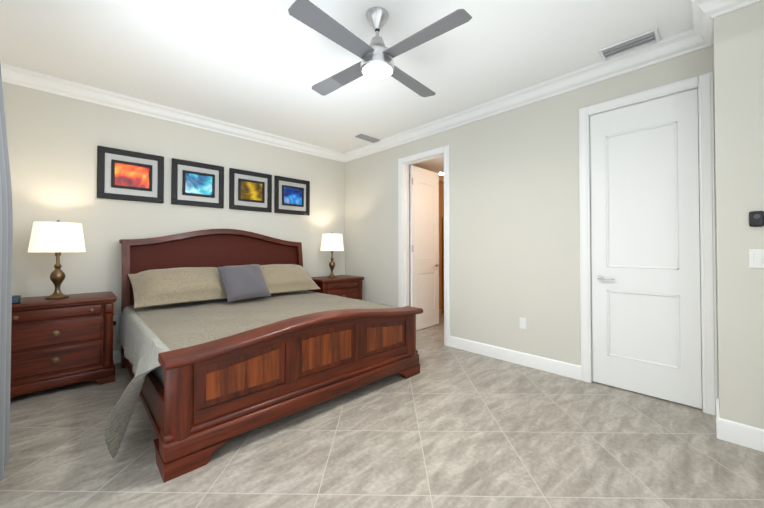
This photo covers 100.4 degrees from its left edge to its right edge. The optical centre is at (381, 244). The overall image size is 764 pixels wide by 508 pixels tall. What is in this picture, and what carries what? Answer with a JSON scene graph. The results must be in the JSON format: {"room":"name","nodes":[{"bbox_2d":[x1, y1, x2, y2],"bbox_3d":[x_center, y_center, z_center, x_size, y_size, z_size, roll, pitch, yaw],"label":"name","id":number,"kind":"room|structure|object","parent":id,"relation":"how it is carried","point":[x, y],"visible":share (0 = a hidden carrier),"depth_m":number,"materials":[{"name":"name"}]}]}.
{"room":"bedroom","nodes":[
{"label":"bedroom","id":0,"kind":"room"},
{"bbox_2d":[2,82,344,350],"bbox_3d":[-2.105,-0.150,4.199,4.190,2.845,0.120,1,-1,-44],"label":"wall","id":1,"kind":"structure","parent":0,"point":[54,141],"depth_m":3.38,"materials":[{"name":"paint"}]},
{"bbox_2d":[0,56,7,81],"bbox_3d":[-1.565,-1.557,0.899,0.105,0.125,5.400,1,-1,-44],"label":"crown molding","id":2,"kind":"structure","parent":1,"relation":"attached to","point":[4,67],"depth_m":2.83,"materials":[{"name":"white wood"}]},
{"bbox_2d":[113,315,117,325],"bbox_3d":[-2.843,0.810,3.366,0.072,0.116,0.030,1,-1,-44],"label":"outlet","id":3,"kind":"object","parent":1,"relation":"attached to","point":[115,320],"visible":0.54,"depth_m":3.38,"materials":[{"name":"white plastic"}]},
{"bbox_2d":[113,350,120,362],"bbox_3d":[-2.048,1.207,4.142,3.920,0.130,0.014,1,-1,-44],"label":"baseboard","id":4,"kind":"structure","parent":1,"relation":"attached to","point":[116,354],"depth_m":3.39,"materials":[{"name":"white wood"}]},
{"bbox_2d":[97,146,163,202],"bbox_3d":[-2.735,-0.750,3.483,0.575,0.540,0.040,1,-1,-44],"label":"picture frame","id":5,"kind":"object","parent":1,"relation":"attached to","point":[129,175],"visible":1,"depth_m":3.46,"materials":[{"name":"black wood"}]},
{"bbox_2d":[4,65,343,160],"bbox_3d":[-2.024,-1.511,4.142,3.720,0.125,0.105,1,-1,-44],"label":"crown molding","id":6,"kind":"structure","parent":1,"relation":"attached to","point":[17,76],"depth_m":3.57,"materials":[{"name":"white wood"}]},
{"bbox_2d":[171,158,223,207],"bbox_3d":[-2.266,-0.744,3.938,0.575,0.540,0.040,1,-1,-44],"label":"picture frame","id":7,"kind":"object","parent":1,"relation":"attached to","point":[197,184],"visible":1,"depth_m":3.92,"materials":[{"name":"black wood"}]},
{"bbox_2d":[229,168,271,211],"bbox_3d":[-1.800,-0.737,4.389,0.575,0.540,0.040,1,-1,-44],"label":"picture frame","id":8,"kind":"object","parent":1,"relation":"attached to","point":[250,191],"visible":0.98,"depth_m":4.37,"materials":[{"name":"black wood"}]},
{"bbox_2d":[274,175,309,215],"bbox_3d":[-1.352,-0.731,4.824,0.575,0.540,0.040,1,-1,-44],"label":"picture frame","id":9,"kind":"object","parent":1,"relation":"attached to","point":[291,195],"visible":1,"depth_m":4.80,"materials":[{"name":"black wood"}]},
{"bbox_2d":[0,0,691,152],"bbox_3d":[-0.184,-1.651,2.238,4.190,0.100,5.640,1,-1,-44],"label":"ceiling","id":10,"kind":"structure","parent":0,"point":[263,65],"depth_m":2.63,"materials":[{"name":"paint"}]},
{"bbox_2d":[355,134,379,142],"bbox_3d":[-0.208,-1.558,4.674,0.370,0.016,0.140,1,-1,-44],"label":"ceiling vent","id":11,"kind":"object","parent":10,"relation":"in","point":[367,138],"visible":1,"depth_m":4.66,"materials":[{"name":"grey metal"}]},
{"bbox_2d":[288,0,471,96],"bbox_3d":[-0.033,-1.395,2.215,1.029,0.409,1.029,0,-1,-4],"label":"ceiling fan","id":12,"kind":"object","parent":10,"relation":"hanging from","point":[376,55],"visible":1,"depth_m":2.10,"materials":[{"name":"silver metal"}]},
{"bbox_2d":[598,28,659,60],"bbox_3d":[1.970,-1.587,2.543,0.200,0.036,0.370,1,-1,-44],"label":"ceiling vent","id":13,"kind":"object","parent":10,"relation":"in","point":[640,41],"visible":1,"depth_m":2.53,"materials":[{"name":"white metal"}]},
{"bbox_2d":[0,309,763,507],"bbox_3d":[0.634,1.305,2.990,6.470,0.100,5.640,1,-1,-44],"label":"floor","id":14,"kind":"structure","parent":0,"point":[449,427],"depth_m":1.90,"materials":[{"name":"tile"}]},
{"bbox_2d":[10,291,116,398],"bbox_3d":[-2.889,0.865,2.824,0.784,0.775,0.554,1,-1,-44],"label":"nightstand","id":15,"kind":"object","parent":14,"relation":"on","point":[55,343],"visible":0.94,"depth_m":2.68,"materials":[{"name":"brown wood"}]},
{"bbox_2d":[12,295,20,303],"bbox_3d":[-2.975,0.443,2.545,0.110,0.059,0.092,1,-1,-44],"label":"box","id":16,"kind":"object","parent":15,"relation":"on","point":[16,299],"visible":0.58,"depth_m":2.54,"materials":[{"name":"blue plastic"}]},
{"bbox_2d":[28,220,85,298],"bbox_3d":[-2.897,0.129,2.843,0.364,0.696,0.364,1,-1,-44],"label":"lamp","id":17,"kind":"object","parent":15,"relation":"on","point":[58,237],"visible":1,"depth_m":2.76,"materials":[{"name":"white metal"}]},
{"bbox_2d":[104,229,422,482],"bbox_3d":[-1.282,0.523,3.176,2.333,1.470,2.467,1,-1,-44],"label":"bed","id":18,"kind":"object","parent":14,"relation":"on","point":[225,335],"visible":1,"depth_m":2.46,"materials":[{"name":"brown wood"}]},
{"bbox_2d":[127,267,242,308],"bbox_3d":[-2.079,0.423,3.402,0.960,0.353,0.489,1,-1,-44],"label":"pillow","id":19,"kind":"object","parent":18,"relation":"on","point":[155,287],"depth_m":3.22,"materials":[{"name":"beige fabric"}]},
{"bbox_2d":[233,264,320,296],"bbox_3d":[-1.339,0.433,4.119,0.960,0.353,0.489,1,-1,-44],"label":"pillow","id":20,"kind":"object","parent":18,"relation":"on","point":[279,278],"depth_m":4.01,"materials":[{"name":"beige fabric"}]},
{"bbox_2d":[307,275,363,299],"bbox_3d":[-0.735,0.895,4.911,0.784,0.775,0.554,1,-1,-44],"label":"nightstand","id":21,"kind":"object","parent":14,"relation":"on","point":[347,286],"visible":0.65,"depth_m":4.74,"materials":[{"name":"brown wood"}]},
{"bbox_2d":[320,232,343,277],"bbox_3d":[-0.775,0.159,4.941,0.364,0.696,0.364,1,-1,-44],"label":"lamp","id":22,"kind":"object","parent":21,"relation":"on","point":[332,242],"visible":1,"depth_m":4.81,"materials":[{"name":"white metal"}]},
{"bbox_2d":[409,172,443,308],"bbox_3d":[0.563,-0.126,5.922,2.040,2.845,0.120,1,-1,-44],"label":"wall","id":23,"kind":"structure","parent":0,"point":[441,244],"depth_m":6.42,"materials":[{"name":"paint"}]},
{"bbox_2d":[409,157,443,181],"bbox_3d":[1.511,-1.361,5.062,2.180,0.100,2.700,1,-1,-44],"label":"ceiling","id":24,"kind":"structure","parent":0,"point":[436,165],"depth_m":5.26,"materials":[{"name":"paint"}]},
{"bbox_2d":[345,46,717,365],"bbox_3d":[0.904,-0.153,4.018,0.120,2.845,4.570,1,-1,-44],"label":"wall","id":25,"kind":"structure","parent":0,"point":[514,222],"depth_m":3.44,"materials":[{"name":"paint"}]},
{"bbox_2d":[398,145,449,345],"bbox_3d":[0.591,0.046,4.338,0.124,2.456,0.742,1,-1,-44],"label":"door frame","id":26,"kind":"structure","parent":25,"relation":"attached to","point":[405,235],"depth_m":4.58,"materials":[{"name":"white wood"}]},
{"bbox_2d":[410,165,438,330],"bbox_3d":[0.654,0.058,4.897,0.713,2.424,0.131,1,-1,-44],"label":"bathroom door","id":27,"kind":"structure","parent":25,"relation":"in","point":[424,239],"depth_m":4.86,"materials":[{"name":"white wood"}]},
{"bbox_2d":[450,336,580,379],"bbox_3d":[1.343,1.197,3.450,0.014,0.130,1.428,1,-1,-44],"label":"baseboard","id":28,"kind":"structure","parent":25,"relation":"attached to","point":[561,368],"depth_m":3.33,"materials":[{"name":"white wood"}]},
{"bbox_2d":[520,317,526,328],"bbox_3d":[1.474,0.825,3.324,0.008,0.116,0.072,1,-1,-44],"label":"electrical outlet plate","id":29,"kind":"object","parent":25,"relation":"attached to","point":[523,323],"visible":1,"depth_m":3.32,"materials":[{"name":"white plastic"}]},
{"bbox_2d":[340,24,713,162],"bbox_3d":[0.866,-1.514,3.916,0.105,0.125,4.450,1,-1,-44],"label":"crown molding","id":30,"kind":"structure","parent":25,"relation":"attached to","point":[699,34],"depth_m":3.04,"materials":[{"name":"white wood"}]},
{"bbox_2d":[590,89,701,408],"bbox_3d":[2.171,0.027,2.669,0.125,2.424,0.702,1,-1,-44],"label":"closet door","id":31,"kind":"structure","parent":25,"relation":"in","point":[645,268],"depth_m":2.63,"materials":[{"name":"white wood"}]},
{"bbox_2d":[579,72,717,415],"bbox_3d":[2.191,0.023,2.688,0.124,2.456,0.742,1,-1,-44],"label":"door frame","id":32,"kind":"structure","parent":25,"relation":"attached to","point":[590,214],"depth_m":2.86,"materials":[{"name":"white wood"}]},
{"bbox_2d":[716,398,718,414],"bbox_3d":[2.310,1.179,2.189,0.380,0.130,0.014,1,-1,-44],"label":"baseboard","id":33,"kind":"structure","parent":25,"relation":"attached to","point":[717,400],"depth_m":2.19,"materials":[{"name":"white wood"}]},
{"bbox_2d":[713,0,763,428],"bbox_3d":[2.724,-0.183,1.854,0.520,2.845,1.070,1,-1,-44],"label":"wall","id":34,"kind":"structure","parent":0,"point":[738,49],"depth_m":1.99,"materials":[{"name":"paint"}]},
{"bbox_2d":[688,0,761,31],"bbox_3d":[2.386,-1.545,1.787,0.125,0.125,0.935,1,-1,-44],"label":"crown molding","id":35,"kind":"structure","parent":34,"relation":"attached to","point":[703,12],"depth_m":2.06,"materials":[{"name":"white wood"}]},
{"bbox_2d":[716,415,763,451],"bbox_3d":[2.475,1.172,1.708,0.014,0.130,0.934,1,-1,-44],"label":"baseboard","id":36,"kind":"structure","parent":34,"relation":"attached to","point":[748,436],"depth_m":1.97,"materials":[{"name":"white wood"}]},
{"bbox_2d":[749,249,763,267],"bbox_3d":[2.279,0.086,1.928,0.010,0.116,0.072,1,-1,-44],"label":"switch plate","id":37,"kind":"object","parent":34,"relation":"attached to","point":[756,258],"visible":1,"depth_m":1.93,"materials":[{"name":"white plastic"}]},
{"bbox_2d":[749,211,763,226],"bbox_3d":[2.272,-0.155,1.929,0.024,0.095,0.060,1,-1,-44],"label":"thermostat","id":38,"kind":"object","parent":34,"relation":"attached to","point":[756,218],"visible":1,"depth_m":1.92,"materials":[{"name":"black plastic"}]},
{"bbox_3d":[-1.604,-0.199,0.758,0.120,2.845,5.520,1,-1,-44],"label":"wall","id":39,"kind":"structure","parent":0,"visible":0},
{"bbox_2d":[0,65,12,480],"bbox_3d":[-1.383,-0.089,0.942,0.173,2.600,2.308,1,-1,-41],"label":"curtain","id":40,"kind":"object","parent":39,"relation":"hanging from","point":[6,235],"visible":1,"depth_m":1.68,"materials":[{"name":"grey fabric"}]}
]}

